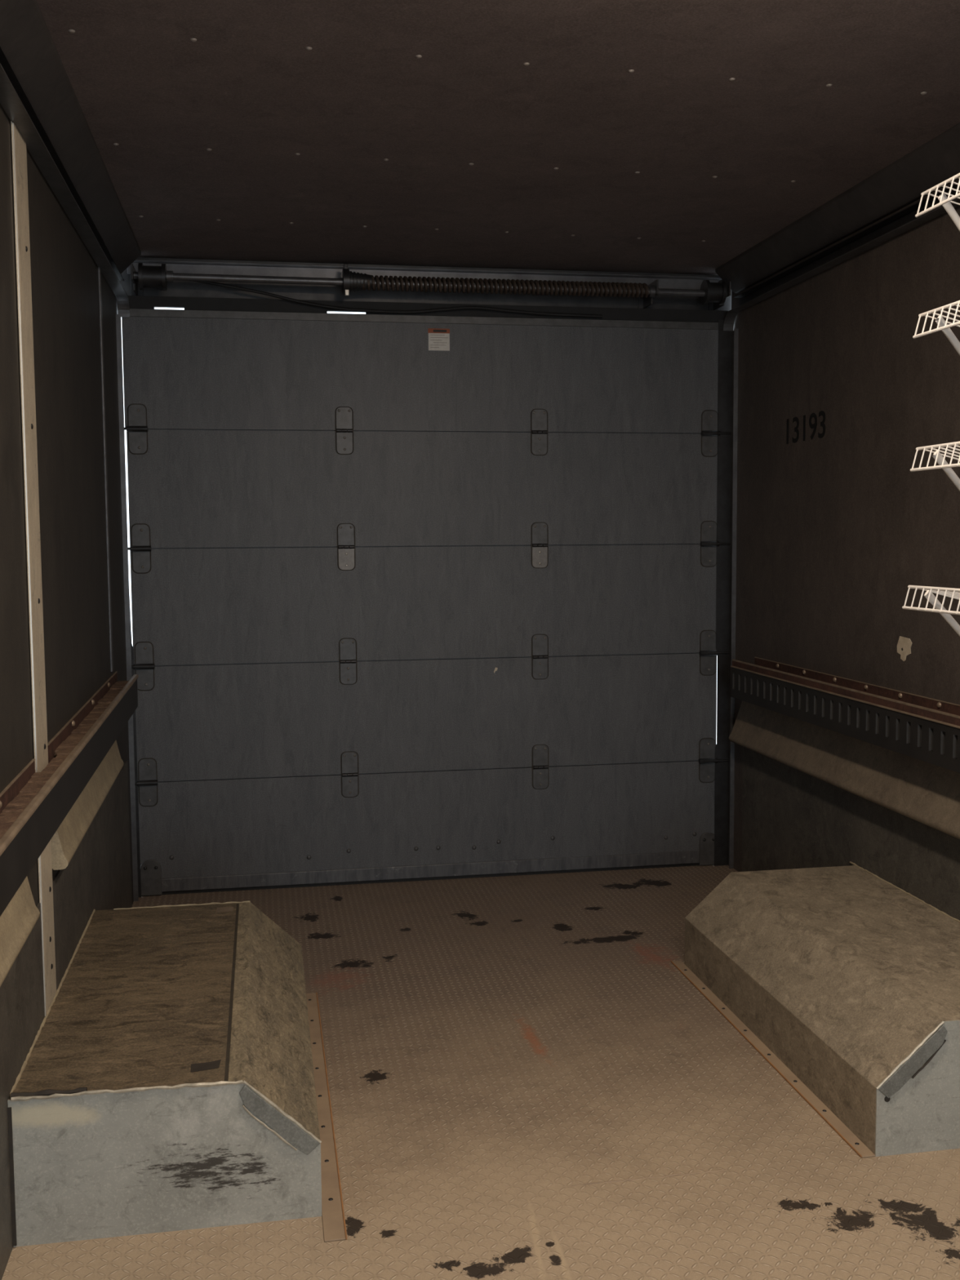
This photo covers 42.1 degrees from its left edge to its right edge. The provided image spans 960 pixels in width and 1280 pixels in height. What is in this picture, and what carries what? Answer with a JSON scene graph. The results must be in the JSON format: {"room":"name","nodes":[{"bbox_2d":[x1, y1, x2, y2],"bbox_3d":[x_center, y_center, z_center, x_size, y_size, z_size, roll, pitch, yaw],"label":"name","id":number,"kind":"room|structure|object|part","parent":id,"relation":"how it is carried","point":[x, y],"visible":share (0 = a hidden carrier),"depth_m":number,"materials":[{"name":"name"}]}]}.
{"room":"cargo space","nodes":[
{"label":"cargo space","id":0,"kind":"room"},
{"bbox_2d":[0,103,133,906],"bbox_3d":[-0.734,0.021,1.482,0.030,2.168,5.560,-1,5,-10],"label":"wall","id":1,"kind":"structure","parent":0,"point":[64,288],"depth_m":2.84,"materials":[{"name":"brown wood"}]},
{"bbox_2d":[0,876,39,986],"bbox_3d":[-0.705,0.520,1.581,0.033,0.167,1.465,-1,5,-10],"label":"cove","id":2,"kind":"object","parent":1,"relation":"attached to","point":[20,917],"visible":0.72,"depth_m":2.14,"materials":[{"name":"beige wood"}]},
{"bbox_2d":[10,121,56,1016],"bbox_3d":[-0.894,-0.120,2.507,0.007,1.754,0.139,-1,5,-10],"label":"wall post","id":3,"kind":"object","parent":1,"relation":"attached to","point":[18,143],"visible":1,"depth_m":2.49,"materials":[{"name":"wood"}]},
{"bbox_2d":[0,760,132,1279],"bbox_3d":[-0.697,0.858,1.474,0.004,0.500,5.400,-1,5,-10],"label":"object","id":4,"kind":"structure","parent":1,"relation":"attached to","point":[98,875],"depth_m":2.72,"materials":[{"name":"brown wood"}]},
{"bbox_2d":[0,671,138,916],"bbox_3d":[-0.831,0.300,2.363,0.068,0.166,3.080,-1,5,-10],"label":"rail","id":5,"kind":"object","parent":1,"relation":"attached to","point":[33,806],"visible":0.99,"depth_m":2.43,"materials":[{"name":"black metal"}]},
{"bbox_2d":[0,0,141,273],"bbox_3d":[-0.679,-1.017,1.378,0.085,0.083,5.500,-1,5,-10],"label":"trim","id":6,"kind":"structure","parent":1,"relation":"attached to","point":[26,41],"depth_m":2.66,"materials":[{"name":"grey metal"}]},
{"bbox_2d":[0,45,141,901],"bbox_3d":[-0.869,-0.005,2.463,0.040,2.063,3.538,-1,5,-10],"label":"door track","id":7,"kind":"object","parent":1,"relation":"attached to","point":[14,100],"visible":1,"depth_m":3.40,"materials":[{"name":"metal"}]},
{"bbox_2d":[121,308,731,896],"bbox_3d":[-0.140,-0.132,4.397,2.131,1.992,0.047,-1,5,-10],"label":"door","id":8,"kind":"structure","parent":7,"relation":"attached to","point":[402,610],"depth_m":4.38,"materials":[{"name":"paint"}]},
{"bbox_3d":[-0.164,-0.927,4.338,2.085,0.398,0.022,-1,5,-10],"label":"panel","id":9,"kind":"part","parent":8,"relation":"part of","materials":[{"name":"paint"}]},
{"bbox_3d":[-0.159,-0.529,4.371,2.080,0.399,0.022,-1,5,-10],"label":"panel","id":10,"kind":"part","parent":8,"relation":"part of","materials":[{"name":"paint"}]},
{"bbox_3d":[-0.156,-0.132,4.403,2.080,0.399,0.022,-1,5,-10],"label":"panel","id":11,"kind":"part","parent":8,"relation":"part of","materials":[{"name":"paint"}]},
{"bbox_3d":[-0.162,-1.109,4.310,2.084,0.025,0.005,-1,5,-10],"label":"rail","id":12,"kind":"part","parent":8,"relation":"part of","materials":[{"name":"metal"}]},
{"bbox_3d":[-0.153,0.267,4.436,2.080,0.400,0.022,-1,5,-10],"label":"panel","id":13,"kind":"part","parent":8,"relation":"part of","materials":[{"name":"paint"}]},
{"bbox_3d":[-0.150,0.657,4.467,2.080,0.384,0.022,-1,5,-10],"label":"panel","id":14,"kind":"part","parent":8,"relation":"part of","materials":[{"name":"paint"}]},
{"bbox_2d":[127,295,728,322],"bbox_3d":[-0.151,-1.146,4.326,2.128,0.042,0.016,-1,5,-10],"label":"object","id":15,"kind":"object","parent":8,"relation":"attached to","point":[135,301],"visible":0.93,"depth_m":4.31,"materials":[{"name":"grey metal"}]},
{"bbox_3d":[-0.148,0.826,4.480,2.080,0.046,0.032,-1,5,-10],"label":"rail","id":16,"kind":"part","parent":8,"relation":"part of","materials":[{"name":"grey metal"}]},
{"bbox_2d":[427,328,449,351],"bbox_3d":[-0.142,-1.042,4.321,0.076,0.075,0.002,-1,5,-10],"label":"warning sticker","id":17,"kind":"object","parent":8,"relation":"attached to","point":[438,339],"visible":1,"depth_m":4.32,"materials":[{"name":"paper"}]},
{"bbox_2d":[430,334,448,347],"bbox_3d":[-0.141,-1.036,4.321,0.062,0.044,0.001,-1,5,-10],"label":"label","id":18,"kind":"object","parent":17,"relation":"attached to","point":[436,340],"depth_m":4.32,"materials":[{"name":"grey paper"}]},
{"bbox_2d":[51,740,124,870],"bbox_3d":[-0.984,0.364,3.170,0.033,0.161,1.092,-1,5,-10],"label":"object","id":19,"kind":"object","parent":1,"relation":"attached to","point":[67,838],"visible":0.7,"depth_m":2.96,"materials":[{"name":"beige wood"}]},
{"bbox_2d":[97,266,113,671],"bbox_3d":[-1.111,-0.508,3.696,0.006,1.210,0.030,-1,5,-10],"label":"trim","id":20,"kind":"structure","parent":1,"relation":"attached to","point":[99,268],"depth_m":3.69,"materials":[{"name":"metal"}]},
{"bbox_2d":[1,864,959,1279],"bbox_3d":[0.349,1.103,1.738,2.225,0.053,5.720,-1,5,-10],"label":"floor","id":21,"kind":"structure","parent":0,"point":[526,1082],"depth_m":2.58,"materials":[{"name":"brown metal"}]},
{"bbox_2d":[7,901,346,1247],"bbox_3d":[-0.620,0.871,2.709,0.575,0.274,1.208,-1,5,-10],"label":"wheel well","id":22,"kind":"object","parent":21,"relation":"on","point":[173,1077],"visible":1,"depth_m":2.25,"materials":[{"name":"metal"}]},
{"bbox_3d":[-0.549,0.917,2.199,0.532,0.263,0.003,-1,5,-10],"label":"plate","id":23,"kind":"part","parent":22,"relation":"part of","materials":[{"name":"grey metal"}]},
{"bbox_2d":[671,861,959,1157],"bbox_3d":[0.921,0.834,3.054,0.553,0.268,1.166,-1,5,-10],"label":"wheel well","id":24,"kind":"object","parent":21,"relation":"on","point":[843,980],"visible":1,"depth_m":2.85,"materials":[{"name":"metal"}]},
{"bbox_3d":[1.034,0.882,2.490,0.520,0.263,0.003,-1,5,-10],"label":"plate","id":25,"kind":"part","parent":24,"relation":"part of","materials":[{"name":"grey metal"}]},
{"bbox_2d":[35,0,959,275],"bbox_3d":[0.320,-1.105,1.633,2.205,0.044,5.670,-1,5,-10],"label":"ceiling","id":26,"kind":"structure","parent":0,"point":[647,136],"depth_m":2.82,"materials":[{"name":"metal"}]},
{"bbox_2d":[731,178,959,871],"bbox_3d":[1.408,-0.025,1.853,0.032,2.168,5.560,-1,5,-10],"label":"wall","id":27,"kind":"structure","parent":0,"point":[833,531],"depth_m":3.60,"materials":[{"name":"brown wood"}]},
{"bbox_2d":[127,259,721,289],"bbox_3d":[-0.152,-1.268,4.335,2.085,0.041,0.035,-1,5,-10],"label":"trim","id":28,"kind":"structure","parent":27,"relation":"attached to","point":[682,282],"depth_m":4.32,"materials":[{"name":"grey metal"}]},
{"bbox_2d":[120,257,731,311],"bbox_3d":[-0.157,-1.232,4.370,2.205,0.146,0.030,-1,5,-10],"label":"trim","id":29,"kind":"structure","parent":27,"relation":"attached to","point":[177,288],"depth_m":4.34,"materials":[{"name":"metal"}]},
{"bbox_2d":[130,262,731,310],"bbox_3d":[-0.136,-1.214,4.272,2.072,0.108,0.172,-1,5,-10],"label":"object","id":30,"kind":"object","parent":27,"relation":"attached to","point":[715,294],"visible":1,"depth_m":4.22,"materials":[{"name":"metal"}]},
{"bbox_2d":[191,280,602,317],"bbox_3d":[-0.303,-1.172,4.263,1.491,0.104,0.019,-1,5,-11],"label":"cable","id":31,"kind":"object","parent":30,"relation":"attached to","point":[202,282],"visible":0.91,"depth_m":4.27,"materials":[{"name":"black rubber"}]},
{"bbox_2d":[786,410,825,444],"bbox_3d":[1.022,-0.666,3.914,0.001,0.083,0.285,-1,5,-10],"label":"stencilled number","id":32,"kind":"object","parent":27,"relation":"attached to","point":[822,413],"visible":1,"depth_m":3.88,"materials":[{"name":"black paint"}]},
{"bbox_2d":[714,180,959,868],"bbox_3d":[1.196,-0.049,2.822,0.057,2.063,3.538,-1,5,-10],"label":"door track","id":33,"kind":"object","parent":27,"relation":"attached to","point":[904,220],"visible":1,"depth_m":4.51,"materials":[{"name":"metal"}]},
{"bbox_2d":[715,123,959,293],"bbox_3d":[1.350,-1.061,1.730,0.085,0.083,5.500,-1,5,-10],"label":"trim","id":34,"kind":"structure","parent":27,"relation":"attached to","point":[902,182],"depth_m":3.47,"materials":[{"name":"grey metal"}]},
{"bbox_2d":[728,700,959,839],"bbox_3d":[1.201,0.413,2.840,0.055,0.161,3.300,-1,5,-10],"label":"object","id":35,"kind":"object","parent":27,"relation":"attached to","point":[927,793],"visible":0.89,"depth_m":3.54,"materials":[{"name":"beige wood"}]},
{"bbox_2d":[730,657,959,773],"bbox_3d":[1.193,0.254,2.775,0.093,0.138,3.200,-1,5,-10],"label":"rail","id":36,"kind":"object","parent":27,"relation":"attached to","point":[926,729],"visible":1,"depth_m":3.44,"materials":[{"name":"black metal"}]},
{"bbox_2d":[742,746,959,920],"bbox_3d":[1.412,0.828,1.841,0.004,0.470,5.400,-1,5,-10],"label":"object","id":37,"kind":"structure","parent":27,"relation":"attached to","point":[792,818],"depth_m":3.77,"materials":[{"name":"brown wood"}]},
{"bbox_2d":[902,585,959,636],"bbox_3d":[1.123,0.076,2.177,0.424,0.322,1.079,-1,5,-10],"label":"wire shelf","id":38,"kind":"object","parent":27,"relation":"attached to","point":[952,593],"visible":1,"depth_m":2.46,"materials":[{"name":"metal"}]},
{"bbox_3d":[0.931,-0.029,2.054,0.006,0.006,0.920,-1,5,-10],"label":"lip rod","id":39,"kind":"part","parent":38,"relation":"part of","materials":[{"name":"white metal"}]},
{"bbox_3d":[0.942,-0.071,2.053,0.007,0.007,0.920,-1,5,-10],"label":"rod","id":40,"kind":"part","parent":38,"relation":"part of","materials":[{"name":"white metal"}]},
{"bbox_2d":[910,441,959,491],"bbox_3d":[1.125,-0.195,2.136,0.424,0.322,1.079,-1,5,-10],"label":"wire shelf","id":41,"kind":"object","parent":27,"relation":"attached to","point":[938,457],"visible":1,"depth_m":2.43,"materials":[{"name":"metal"}]},
{"bbox_3d":[0.932,-0.300,2.012,0.006,0.006,0.920,-1,5,-10],"label":"lip rod","id":42,"kind":"part","parent":41,"relation":"part of","materials":[{"name":"white metal"}]},
{"bbox_3d":[0.943,-0.341,2.011,0.007,0.007,0.920,-1,5,-10],"label":"rod","id":43,"kind":"part","parent":41,"relation":"part of","materials":[{"name":"white metal"}]},
{"bbox_2d":[912,300,959,355],"bbox_3d":[1.123,-0.453,2.115,0.424,0.322,1.079,-1,5,-10],"label":"wire shelf","id":44,"kind":"object","parent":27,"relation":"attached to","point":[942,326],"visible":1,"depth_m":2.41,"materials":[{"name":"metal"}]},
{"bbox_3d":[0.930,-0.558,1.991,0.006,0.006,0.920,-1,5,-10],"label":"lip rod","id":45,"kind":"part","parent":44,"relation":"part of","materials":[{"name":"white metal"}]},
{"bbox_3d":[0.942,-0.600,1.990,0.007,0.007,0.920,-1,5,-10],"label":"rod","id":46,"kind":"part","parent":44,"relation":"part of","materials":[{"name":"white metal"}]},
{"bbox_2d":[915,173,959,231],"bbox_3d":[1.121,-0.684,2.096,0.424,0.322,1.079,-1,5,-10],"label":"wire shelf","id":47,"kind":"object","parent":27,"relation":"attached to","point":[945,202],"visible":1,"depth_m":2.39,"materials":[{"name":"metal"}]},
{"bbox_3d":[0.929,-0.789,1.973,0.006,0.006,0.920,-1,5,-10],"label":"lip rod","id":48,"kind":"part","parent":47,"relation":"part of","materials":[{"name":"white metal"}]},
{"bbox_3d":[0.940,-0.831,1.971,0.007,0.007,0.920,-1,5,-10],"label":"rod","id":49,"kind":"part","parent":47,"relation":"part of","materials":[{"name":"white metal"}]}
]}

